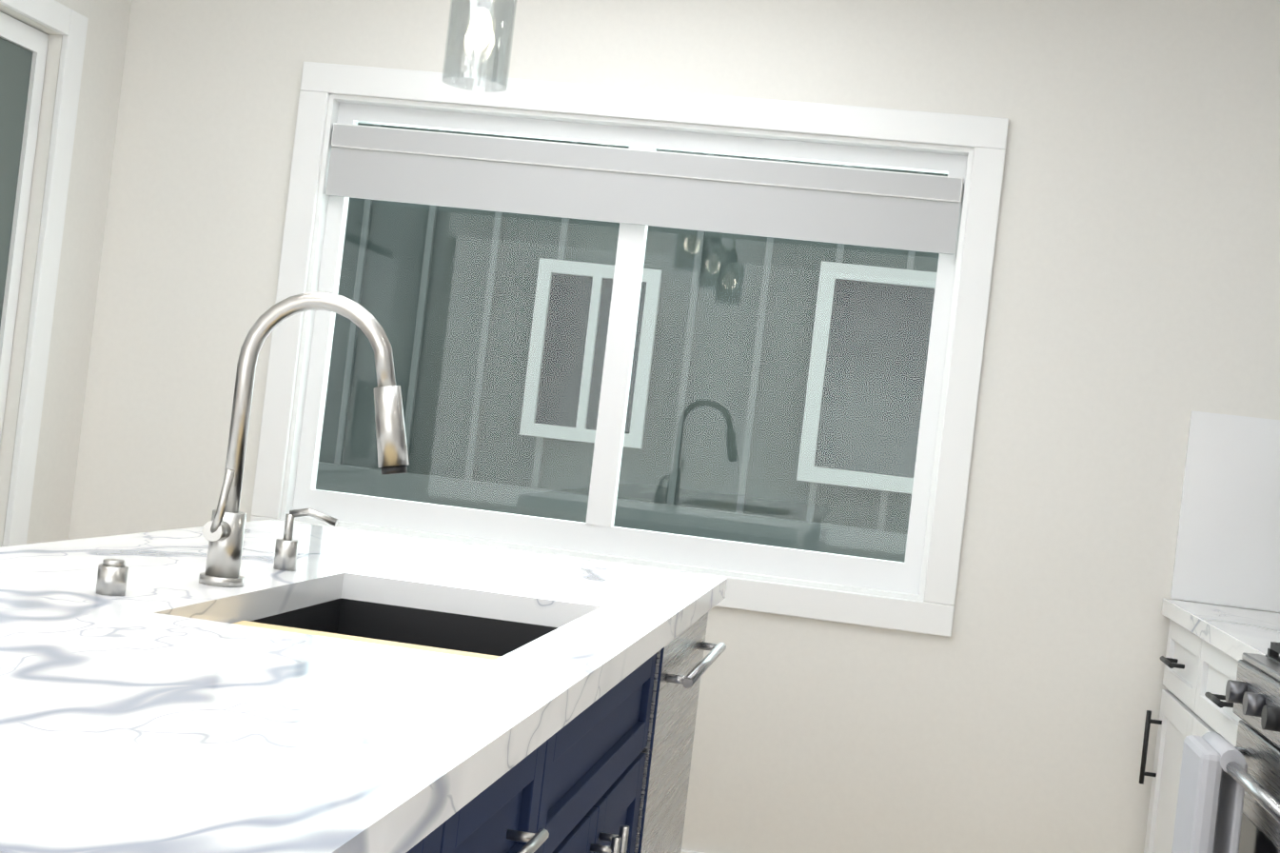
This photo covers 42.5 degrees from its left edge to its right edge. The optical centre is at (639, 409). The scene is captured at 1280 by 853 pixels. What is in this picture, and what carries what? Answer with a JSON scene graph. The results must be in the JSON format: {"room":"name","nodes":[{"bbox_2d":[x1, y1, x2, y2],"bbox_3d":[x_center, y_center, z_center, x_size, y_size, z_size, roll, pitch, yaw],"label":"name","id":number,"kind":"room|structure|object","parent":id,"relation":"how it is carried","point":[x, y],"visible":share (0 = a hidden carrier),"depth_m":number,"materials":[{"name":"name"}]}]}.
{"room":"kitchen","nodes":[
{"label":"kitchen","id":0,"kind":"room"},
{"bbox_2d":[0,0,131,547],"bbox_3d":[-2.206,-0.246,3.182,0.918,2.440,3.000,6,-1,9],"label":"wall","id":1,"kind":"structure","parent":0,"point":[61,68],"depth_m":4.27,"materials":[{"name":"paint"}]},
{"bbox_2d":[68,0,1279,852],"bbox_3d":[-0.183,-0.003,4.431,4.500,2.440,0.120,6,-1,9],"label":"wall","id":2,"kind":"structure","parent":0,"point":[1133,311],"depth_m":4.20,"materials":[{"name":"paint"}]},
{"bbox_2d":[250,61,1008,636],"bbox_3d":[-0.056,-0.185,4.397,1.900,1.330,0.118,6,-1,9],"label":"window unit","id":3,"kind":"structure","parent":2,"relation":"in","point":[637,187],"depth_m":4.38,"materials":[{"name":"white wood"}]},
{"bbox_2d":[680,848,704,852],"bbox_3d":[-0.555,1.127,4.390,3.634,0.110,0.017,6,-1,9],"label":"baseboard","id":4,"kind":"structure","parent":2,"relation":"attached to","point":[685,851],"depth_m":4.26,"materials":[{"name":"white wood"}]},
{"bbox_2d":[1170,410,1279,611],"bbox_3d":[1.285,0.048,1.498,0.664,0.784,5.198,6,-1,9],"label":"backsplash","id":5,"kind":"structure","parent":2,"relation":"attached to","point":[1228,547],"depth_m":4.08,"materials":[{"name":"tile"}]},
{"bbox_3d":[-2.057,1.007,0.844,7.200,0.060,7.900,6,-1,9],"label":"floor","id":6,"kind":"structure","parent":0,"visible":0},
{"bbox_2d":[224,588,726,852],"bbox_3d":[-0.377,0.738,2.188,0.704,0.881,2.130,6,-1,9],"label":"kitchen island","id":7,"kind":"object","parent":6,"relation":"on","point":[610,773],"depth_m":2.37,"materials":[{"name":"blue"}]},
{"bbox_2d":[0,519,727,852],"bbox_3d":[-0.487,0.268,2.155,0.955,0.040,2.376,6,-1,9],"label":"island countertop","id":8,"kind":"structure","parent":7,"relation":"on","point":[136,716],"depth_m":1.55,"materials":[{"name":"white stone"}]},
{"bbox_2d":[186,291,409,588],"bbox_3d":[-0.447,0.045,2.214,0.274,0.413,0.096,6,-1,9],"label":"faucet","id":9,"kind":"object","parent":8,"relation":"on","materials":[{"name":"silver metal"}]},
{"bbox_2d":[266,523,342,569],"bbox_3d":[-0.509,0.199,2.513,0.093,0.098,0.034,6,-1,9],"label":"soap dispenser","id":10,"kind":"object","parent":8,"relation":"on","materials":[{"name":"silver metal"}]},
{"bbox_2d":[1139,598,1279,852],"bbox_3d":[1.477,0.945,3.446,0.687,0.915,1.210,6,-1,9],"label":"cabinet","id":11,"kind":"object","parent":6,"relation":"on","point":[1208,645],"visible":0.56,"depth_m":3.79,"materials":[{"name":"white wood"}]},
{"bbox_2d":[1171,641,1279,852],"bbox_3d":[1.259,0.870,2.483,0.813,0.915,0.759,6,-1,9],"label":"range","id":12,"kind":"object","parent":6,"relation":"on","point":[1229,797],"visible":1,"depth_m":2.67,"materials":[{"name":"silver metal"}]},
{"bbox_2d":[1171,730,1248,852],"bbox_3d":[0.939,0.741,2.739,0.075,0.385,0.180,6,-1,9],"label":"towel","id":13,"kind":"object","parent":12,"relation":"hanging from","point":[1211,801],"depth_m":2.67,"materials":[{"name":"grey fabric"}]},
{"bbox_3d":[-1.772,-1.487,0.867,7.200,0.080,7.900,6,-1,9],"label":"ceiling","id":14,"kind":"structure","parent":0,"visible":0},
{"bbox_2d":[442,0,517,92],"bbox_3d":[-0.260,-0.916,2.959,0.124,0.669,0.124,6,-1,9],"label":"pendant light","id":15,"kind":"object","parent":14,"relation":"hanging from","point":[480,30],"visible":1,"depth_m":2.94,"materials":[{"name":"clear"}]},
{"label":"outside","id":16,"kind":"structure","parent":0,"visible":0},
{"bbox_2d":[315,122,947,562],"bbox_3d":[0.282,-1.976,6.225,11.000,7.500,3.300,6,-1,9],"label":"window glass","id":17,"kind":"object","parent":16,"point":[472,420],"depth_m":7.55,"materials":[{"name":"glass"}]}
]}

